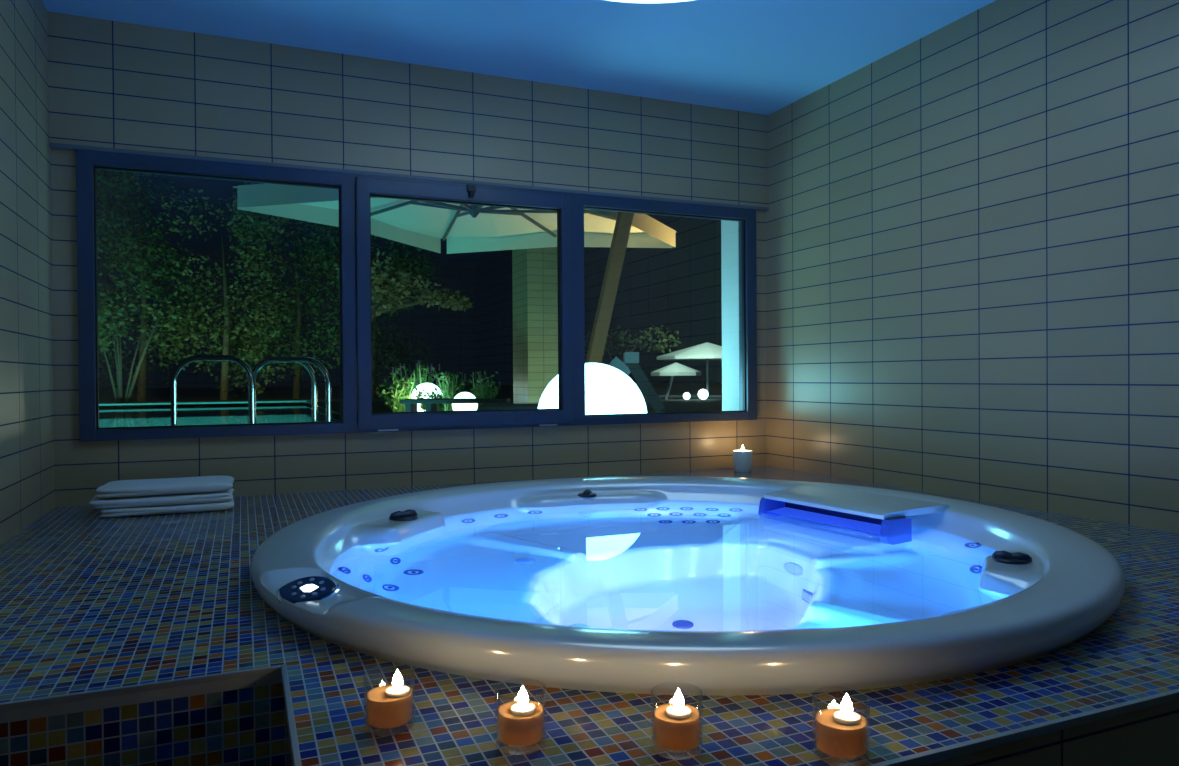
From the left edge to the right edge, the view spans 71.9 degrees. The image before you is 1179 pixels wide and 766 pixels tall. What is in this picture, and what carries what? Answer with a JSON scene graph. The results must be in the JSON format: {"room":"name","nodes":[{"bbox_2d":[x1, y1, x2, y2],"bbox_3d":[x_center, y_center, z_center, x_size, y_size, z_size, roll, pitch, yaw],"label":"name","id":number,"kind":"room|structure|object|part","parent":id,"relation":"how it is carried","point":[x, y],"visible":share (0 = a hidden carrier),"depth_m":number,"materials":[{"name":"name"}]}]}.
{"room":"hot tub room","nodes":[
{"label":"hot tub room","id":0,"kind":"room"},
{"bbox_2d":[0,0,54,544],"bbox_3d":[-1.057,-0.186,0.378,0.250,3.040,6.715,-1,0,-23],"label":"wall","id":1,"kind":"structure","parent":0,"point":[27,454],"depth_m":2.84,"materials":[{"name":"beige tile"}]},
{"bbox_2d":[0,664,301,765],"bbox_3d":[-0.748,0.519,0.963,0.764,0.030,0.720,-1,0,-23],"label":"trim","id":2,"kind":"structure","parent":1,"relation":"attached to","point":[41,707],"depth_m":1.34,"materials":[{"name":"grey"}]},
{"bbox_2d":[47,11,768,506],"bbox_3d":[-0.624,-0.092,4.043,3.421,2.790,0.315,-1,0,-23],"label":"wall","id":3,"kind":"structure","parent":0,"point":[112,84],"depth_m":3.72,"materials":[{"name":"beige tile"}]},
{"bbox_2d":[49,142,768,210],"bbox_3d":[-0.574,-0.961,3.906,3.421,0.016,0.040,-1,0,-23],"label":"trim","id":4,"kind":"structure","parent":3,"relation":"attached to","point":[51,145],"depth_m":3.71,"materials":[{"name":"grey"}]},
{"bbox_2d":[76,149,756,441],"bbox_3d":[-0.570,-0.368,3.919,3.246,1.178,0.123,-1,0,-23],"label":"window","id":5,"kind":"structure","parent":3,"relation":"in","point":[355,191],"depth_m":3.70,"materials":[{"name":"blue metal"}]},
{"bbox_3d":[-0.576,-0.367,3.909,1.058,1.144,0.066,-1,0,-23],"label":"sash","id":6,"kind":"part","parent":5,"relation":"part of","materials":[{"name":"blue metal"}]},
{"bbox_2d":[721,220,738,410],"bbox_3d":[-0.648,-0.368,4.102,3.248,1.179,0.245,-1,0,-23],"label":"trim","id":7,"kind":"structure","parent":3,"relation":"attached to","point":[729,229],"depth_m":4.74,"materials":[{"name":"white paint"}]},
{"bbox_2d":[42,0,995,114],"bbox_3d":[0.621,-1.598,1.087,3.921,0.250,6.715,-1,0,-23],"label":"ceiling","id":8,"kind":"structure","parent":0,"point":[753,56],"depth_m":3.46,"materials":[{"name":"blue paint"}]},
{"bbox_2d":[607,0,692,2],"bbox_3d":[0.232,-1.443,2.490,1.180,0.078,1.180,-1,0,-23],"label":"ceiling lamp","id":9,"kind":"object","parent":8,"relation":"attached to","point":[626,1],"visible":1,"depth_m":3.02,"materials":[{"name":"white paint"}]},
{"bbox_2d":[765,0,1178,532],"bbox_3d":[2.319,-0.221,1.818,0.250,3.040,6.715,-1,0,-23],"label":"wall","id":10,"kind":"structure","parent":0,"point":[972,229],"depth_m":3.19,"materials":[{"name":"beige tile"}]},
{"bbox_2d":[922,700,1178,765],"bbox_3d":[0.955,0.805,1.333,2.660,0.614,0.046,-1,0,-23],"label":"wall","id":11,"kind":"structure","parent":0,"point":[1149,736],"depth_m":1.23,"materials":[{"name":"beige tile"}]},
{"bbox_2d":[867,689,1178,765],"bbox_3d":[0.961,0.496,1.306,2.664,0.012,0.010,-1,0,-23],"label":"trim","id":12,"kind":"structure","parent":11,"relation":"attached to","point":[954,750],"depth_m":1.16,"materials":[{"name":"grey"}]},
{"bbox_3d":[1.105,1.197,0.020,3.421,0.150,3.948,-1,0,-23],"label":"floor","id":13,"kind":"structure","parent":0,"visible":0},
{"bbox_2d":[0,465,1178,765],"bbox_3d":[0.024,0.800,2.546,3.421,0.620,3.017,-1,0,-23],"label":"platform","id":14,"kind":"object","parent":13,"relation":"on","point":[89,601],"visible":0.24,"depth_m":1.40,"materials":[{"name":"multicoloured tile"}]},
{"bbox_2d":[100,499,233,516],"bbox_3d":[-1.646,0.478,3.193,0.461,0.035,0.318,-1,0,-23],"label":"folded towel","id":15,"kind":"object","parent":14,"relation":"on","point":[211,506],"visible":0.55,"depth_m":3.06,"materials":[{"name":"white fabric"}]},
{"bbox_2d":[89,488,233,508],"bbox_3d":[-1.663,0.441,3.189,0.491,0.038,0.319,-1,0,-22],"label":"folded towel","id":16,"kind":"object","parent":15,"relation":"on","point":[96,502],"visible":0.76,"depth_m":3.06,"materials":[{"name":"white fabric"}]},
{"bbox_2d":[96,476,233,497],"bbox_3d":[-1.653,0.402,3.196,0.470,0.038,0.313,-1,0,-24],"label":"folded towel","id":17,"kind":"object","parent":16,"relation":"on","point":[138,487],"visible":1,"depth_m":3.10,"materials":[{"name":"white fabric"}]},
{"bbox_2d":[363,664,414,735],"bbox_3d":[-0.292,0.461,1.187,0.072,0.082,0.072,-1,0,-23],"label":"candle","id":18,"kind":"object","parent":14,"relation":"on","point":[390,706],"visible":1,"depth_m":1.17,"materials":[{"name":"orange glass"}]},
{"bbox_2d":[385,685,409,697],"bbox_3d":[-0.281,0.453,1.191,0.035,0.007,0.035,-1,0,-23],"label":"light","id":19,"kind":"object","parent":18,"relation":"on","point":[391,691],"depth_m":1.18,"materials":[{"name":"white wax"}]},
{"bbox_2d":[495,678,545,754],"bbox_3d":[-0.095,0.460,1.125,0.070,0.082,0.070,0,0,0],"label":"candle","id":20,"kind":"object","parent":14,"relation":"on","point":[520,722],"visible":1,"depth_m":1.11,"materials":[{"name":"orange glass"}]},
{"bbox_2d":[510,702,535,715],"bbox_3d":[-0.092,0.452,1.125,0.035,0.007,0.035,0,0,0],"label":"light","id":21,"kind":"object","parent":20,"relation":"on","point":[516,708],"depth_m":1.12,"materials":[{"name":"white wax"}]},
{"bbox_2d":[651,682,702,759],"bbox_3d":[0.119,0.458,1.107,0.070,0.084,0.070,-1,1,-29],"label":"candle","id":22,"kind":"object","parent":14,"relation":"on","point":[677,724],"visible":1,"depth_m":1.09,"materials":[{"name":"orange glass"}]},
{"bbox_2d":[666,705,690,718],"bbox_3d":[0.121,0.449,1.109,0.035,0.007,0.035,-1,1,-29],"label":"light","id":23,"kind":"object","parent":22,"relation":"on","point":[672,711],"depth_m":1.10,"materials":[{"name":"white wax"}]},
{"bbox_2d":[251,476,1125,695],"bbox_3d":[0.228,0.764,2.398,2.260,0.729,2.260,0,1,33],"label":"hot tub","id":24,"kind":"object","parent":14,"relation":"in","point":[1062,584],"visible":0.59,"depth_m":1.49,"materials":[{"name":"white plastic"}]},
{"bbox_3d":[-0.584,0.427,1.686,0.118,0.005,0.090,-2,21,0],"label":"display glass","id":25,"kind":"part","parent":24,"relation":"part of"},
{"bbox_3d":[-0.584,0.446,1.693,0.132,0.036,0.104,-2,21,0],"label":"control panel","id":26,"kind":"part","parent":24,"relation":"part of","materials":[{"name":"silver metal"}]},
{"bbox_3d":[-0.616,0.445,2.692,0.094,0.013,0.094,0,1,44],"label":"knob","id":27,"kind":"part","parent":24,"relation":"part of","materials":[{"name":"black plastic"}]},
{"bbox_3d":[-0.010,0.449,3.269,0.078,0.010,0.078,0,0,10],"label":"knob","id":28,"kind":"part","parent":24,"relation":"part of","materials":[{"name":"black plastic"}]},
{"bbox_2d":[330,500,1010,630],"bbox_3d":[0.226,0.489,2.396,1.900,0.001,1.900,-1,0,-23],"label":"water","id":29,"kind":"object","parent":24,"relation":"in","point":[672,565],"visible":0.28,"depth_m":2.14,"materials":[{"name":"blue liquid"}]},
{"bbox_3d":[0.914,0.415,2.870,0.289,0.028,0.610,-1,1,-30],"label":"waterfall spout","id":30,"kind":"part","parent":24,"relation":"part of","materials":[{"name":"white plastic"}]},
{"bbox_3d":[1.050,0.440,2.022,0.082,0.011,0.082,0,1,31],"label":"knob","id":31,"kind":"part","parent":24,"relation":"part of","materials":[{"name":"black plastic"}]},
{"bbox_2d":[733,445,752,471],"bbox_3d":[0.816,0.400,4.330,0.104,0.140,0.104,-1,0,-23],"label":"candle","id":32,"kind":"object","parent":14,"relation":"on","point":[742,459],"visible":1,"depth_m":4.29,"materials":[{"name":"white wax"}]},
{"bbox_2d":[812,686,869,765],"bbox_3d":[0.336,0.457,1.086,0.073,0.082,0.073,-1,0,-23],"label":"candle","id":33,"kind":"object","parent":14,"relation":"on","point":[842,734],"visible":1,"depth_m":1.07,"materials":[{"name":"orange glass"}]},
{"bbox_2d":[833,710,859,724],"bbox_3d":[0.345,0.449,1.090,0.035,0.007,0.035,-1,0,-23],"label":"light","id":34,"kind":"object","parent":33,"relation":"on","point":[840,717],"depth_m":1.08,"materials":[{"name":"white wax"}]},
{"label":"outside","id":35,"kind":"structure","parent":0,"visible":0},
{"bbox_2d":[99,383,721,417],"bbox_3d":[-10.814,0.555,32.314,60.000,0.300,59.685,-1,0,-23],"label":"ground","id":36,"kind":"structure","parent":35,"point":[675,402],"depth_m":26.41,"materials":[{"name":"grey"}]},
{"bbox_2d":[96,170,127,366],"bbox_3d":[-14.539,-2.877,20.417,5.196,6.807,3.863,-1,0,-23],"label":"tree","id":37,"kind":"object","parent":36,"relation":"on","point":[98,186],"visible":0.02,"depth_m":20.99,"materials":[{"name":"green plant"}]},
{"bbox_2d":[97,273,182,402],"bbox_3d":[-10.963,-1.036,19.114,2.537,3.110,1.409,-1,0,-23],"label":"tree","id":38,"kind":"object","parent":36,"relation":"on","point":[119,399],"visible":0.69,"depth_m":19.14,"materials":[{"name":"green plant"}]},
{"bbox_3d":[-10.967,-1.624,19.110,2.537,1.934,1.409,-1,0,-23],"label":"crown","id":39,"kind":"part","parent":38,"relation":"part of","materials":[{"name":"green plant"}]},
{"bbox_2d":[96,170,216,400],"bbox_3d":[-12.550,-3.086,22.222,3.882,7.169,3.844,0,1,35],"label":"tree","id":40,"kind":"object","parent":36,"relation":"on","point":[139,267],"visible":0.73,"depth_m":22.30,"materials":[{"name":"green plant"}]},
{"bbox_2d":[170,355,254,425],"bbox_3d":[-2.549,0.183,5.502,0.627,0.744,0.100,0,0,0],"label":"pool handrail","id":41,"kind":"object","parent":36,"relation":"on","point":[173,384],"visible":0.72,"depth_m":5.49,"materials":[{"name":"silver metal"}]},
{"bbox_2d":[136,182,302,400],"bbox_3d":[-9.985,-2.585,21.986,4.281,6.137,3.257,-1,0,-23],"label":"tree","id":42,"kind":"object","parent":36,"relation":"on","point":[216,330],"visible":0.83,"depth_m":22.03,"materials":[{"name":"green plant"}]},
{"bbox_2d":[99,399,387,417],"bbox_3d":[-10.035,1.283,11.105,16.820,1.520,14.820,-1,0,-23],"label":"basin","id":43,"kind":"object","parent":36,"relation":"in","point":[291,401],"visible":0.09,"depth_m":19.21,"materials":[{"name":"teal"}]},
{"bbox_2d":[99,404,340,427],"bbox_3d":[-10.932,0.624,10.540,14.700,0.001,14.450,-1,0,-23],"label":"pool water","id":44,"kind":"structure","parent":43,"relation":"in","point":[237,414],"depth_m":14.11,"materials":[{"name":"teal liquid"}]},
{"bbox_2d":[206,195,339,398],"bbox_3d":[-8.737,-2.652,23.375,4.270,6.232,3.396,-1,0,-23],"label":"tree","id":45,"kind":"object","parent":36,"relation":"on","point":[298,344],"visible":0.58,"depth_m":23.28,"materials":[{"name":"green plant"}]},
{"bbox_2d":[254,362,316,422],"bbox_3d":[-2.258,0.177,6.003,0.552,0.744,0.100,0,0,0],"label":"pool handrail","id":46,"kind":"object","parent":36,"relation":"on","point":[306,365],"visible":0.33,"depth_m":5.99,"materials":[{"name":"silver metal"}]},
{"bbox_2d":[248,357,330,423],"bbox_3d":[-2.105,0.183,5.707,0.646,0.734,0.099,0,0,1],"label":"pool handrail","id":47,"kind":"object","parent":36,"relation":"on","point":[263,362],"visible":0.55,"depth_m":5.69,"materials":[{"name":"silver metal"}]},
{"bbox_2d":[305,225,435,397],"bbox_3d":[-6.343,-2.421,23.441,3.568,5.737,3.109,-1,0,-23],"label":"tree","id":48,"kind":"object","parent":36,"relation":"on","point":[406,254],"visible":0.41,"depth_m":23.36,"materials":[{"name":"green plant"}]},
{"bbox_2d":[376,373,419,411],"bbox_3d":[-3.047,0.165,12.994,0.776,0.671,0.652,0,0,20],"label":"plant","id":49,"kind":"object","parent":36,"relation":"on","point":[402,392],"visible":0.8,"depth_m":12.95,"materials":[{"name":"green plant"}]},
{"bbox_2d":[334,247,473,320],"bbox_3d":[-3.147,-0.897,13.987,2.366,2.792,1.029,-1,0,-23],"label":"tree","id":50,"kind":"object","parent":36,"relation":"on","point":[459,302],"visible":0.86,"depth_m":13.93,"materials":[{"name":"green plant"}]},
{"bbox_2d":[390,360,439,411],"bbox_3d":[-2.889,0.060,13.413,0.775,0.872,0.765,0,0,17],"label":"plant","id":51,"kind":"object","parent":36,"relation":"on","point":[419,378],"visible":0.39,"depth_m":13.34,"materials":[{"name":"green plant"}]},
{"bbox_3d":[-2.821,-0.135,13.470,0.654,0.485,0.676,0,0,11],"label":"flower","id":52,"kind":"part","parent":51,"relation":"part of","materials":[{"name":"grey plant"}]},
{"bbox_2d":[411,383,442,411],"bbox_3d":[-2.598,0.247,13.000,0.500,0.500,0.500,-1,0,-23],"label":"globe","id":53,"kind":"object","parent":36,"relation":"on","point":[428,387],"visible":0.48,"depth_m":12.84,"materials":[{"name":"white"}]},
{"bbox_2d":[414,387,447,410],"bbox_3d":[-2.470,0.272,12.733,0.547,0.454,0.446,-1,0,-23],"label":"plant","id":54,"kind":"object","parent":36,"relation":"on","point":[419,396],"visible":0.43,"depth_m":12.70,"materials":[{"name":"green plant"}]},
{"bbox_2d":[428,370,467,410],"bbox_3d":[-2.294,0.135,13.371,0.657,0.714,0.744,0,0,6],"label":"plant","id":55,"kind":"object","parent":36,"relation":"on","point":[451,387],"visible":0.61,"depth_m":13.23,"materials":[{"name":"green plant"}]},
{"bbox_2d":[232,183,675,363],"bbox_3d":[-0.809,-0.977,8.055,3.475,3.028,3.579,0,0,20],"label":"parasol","id":56,"kind":"object","parent":36,"relation":"on","point":[466,228],"visible":0.51,"depth_m":8.64,"materials":[{"name":"beige fabric"}]},
{"bbox_2d":[400,398,510,411],"bbox_3d":[-1.472,0.348,9.002,1.160,0.345,0.400,0,0,0],"label":"garden bench","id":57,"kind":"object","parent":36,"relation":"on","point":[410,404],"visible":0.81,"depth_m":8.80,"materials":[{"name":"grey paint"}]},
{"bbox_3d":[-1.972,0.369,9.001,0.060,0.310,0.340,0,0,0],"label":"leg","id":58,"kind":"part","parent":57,"relation":"part of","materials":[{"name":"grey paint"}]},
{"bbox_3d":[-1.752,0.367,9.001,0.060,0.310,0.340,0,0,0],"label":"leg","id":59,"kind":"part","parent":57,"relation":"part of","materials":[{"name":"grey paint"}]},
{"bbox_3d":[-1.473,0.198,9.001,1.160,0.045,0.400,0,0,0],"label":"seat","id":60,"kind":"part","parent":57,"relation":"part of","materials":[{"name":"grey paint"}]},
{"bbox_2d":[452,392,477,410],"bbox_3d":[-1.809,0.316,11.804,0.370,0.370,0.370,-1,0,-23],"label":"globe","id":61,"kind":"object","parent":36,"relation":"on","point":[456,406],"visible":0.48,"depth_m":11.67,"materials":[{"name":"white"}]},
{"bbox_2d":[464,371,500,409],"bbox_3d":[-1.719,0.138,13.133,0.562,0.703,0.561,-1,0,-23],"label":"plant","id":62,"kind":"object","parent":36,"relation":"on","point":[480,389],"visible":0.8,"depth_m":13.10,"materials":[{"name":"green plant"}]},
{"bbox_3d":[-1.737,-0.005,13.127,0.414,0.382,0.469,-1,1,-41],"label":"flower","id":63,"kind":"part","parent":62,"relation":"part of","materials":[{"name":"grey plant"}]},
{"bbox_2d":[512,247,557,402],"bbox_3d":[-0.649,-1.338,11.275,0.670,3.670,0.650,-1,0,-23],"label":"pillar","id":64,"kind":"structure","parent":36,"relation":"on","point":[534,270],"depth_m":10.96,"materials":[{"name":"beige tile"}]},
{"bbox_2d":[479,352,665,412],"bbox_3d":[-0.142,0.122,7.499,1.693,0.800,0.520,0,0,0],"label":"sun lounger","id":65,"kind":"object","parent":36,"relation":"on","point":[631,359],"visible":0.5,"depth_m":7.48,"materials":[{"name":"grey fabric"}]},
{"bbox_3d":[-0.463,0.230,7.499,1.050,0.070,0.520,0,0,0],"label":"seat","id":66,"kind":"part","parent":65,"relation":"part of","materials":[{"name":"grey paint"}]},
{"bbox_3d":[0.210,-0.060,7.498,0.367,0.375,0.030,0,0,0],"label":"frame","id":67,"kind":"part","parent":65,"relation":"part of","materials":[{"name":"grey fabric"}]},
{"bbox_3d":[0.521,0.033,7.499,0.366,0.521,0.040,0,0,0],"label":"backrest","id":68,"kind":"part","parent":65,"relation":"part of","materials":[{"name":"grey paint"}]},
{"bbox_2d":[538,363,646,414],"bbox_3d":[0.016,0.211,4.885,0.662,0.662,0.662,-1,0,-23],"label":"globe lamp","id":69,"kind":"object","parent":36,"relation":"on","point":[608,390],"visible":0.34,"depth_m":4.66,"materials":[{"name":"white plastic"}]},
{"bbox_2d":[585,325,680,361],"bbox_3d":[0.954,-0.700,24.348,4.105,2.183,1.190,-1,0,-23],"label":"tree","id":70,"kind":"object","parent":36,"relation":"on","point":[658,346],"visible":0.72,"depth_m":24.49,"materials":[{"name":"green plant"}]},
{"bbox_2d":[651,362,700,399],"bbox_3d":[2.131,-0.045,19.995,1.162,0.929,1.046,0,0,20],"label":"parasol","id":71,"kind":"object","parent":36,"relation":"on","point":[675,369],"visible":0.98,"depth_m":19.68,"materials":[{"name":"beige fabric"}]},
{"bbox_2d":[683,392,689,399],"bbox_3d":[2.387,0.319,19.964,0.180,0.180,0.180,-1,0,-23],"label":"globe","id":72,"kind":"object","parent":36,"relation":"on","point":[686,395],"visible":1,"depth_m":19.90,"materials":[{"name":"white"}]},
{"bbox_2d":[657,342,721,394],"bbox_3d":[3.493,-0.420,24.108,2.811,1.580,2.530,-1,0,-21],"label":"parasol","id":73,"kind":"object","parent":36,"relation":"on","point":[706,351],"visible":0.67,"depth_m":23.47,"materials":[{"name":"beige fabric"}]},
{"bbox_2d":[698,389,707,398],"bbox_3d":[2.796,0.276,19.997,0.260,0.260,0.260,-1,0,-23],"label":"globe","id":74,"kind":"object","parent":36,"relation":"on","point":[703,393],"visible":1,"depth_m":19.91,"materials":[{"name":"white"}]}
]}

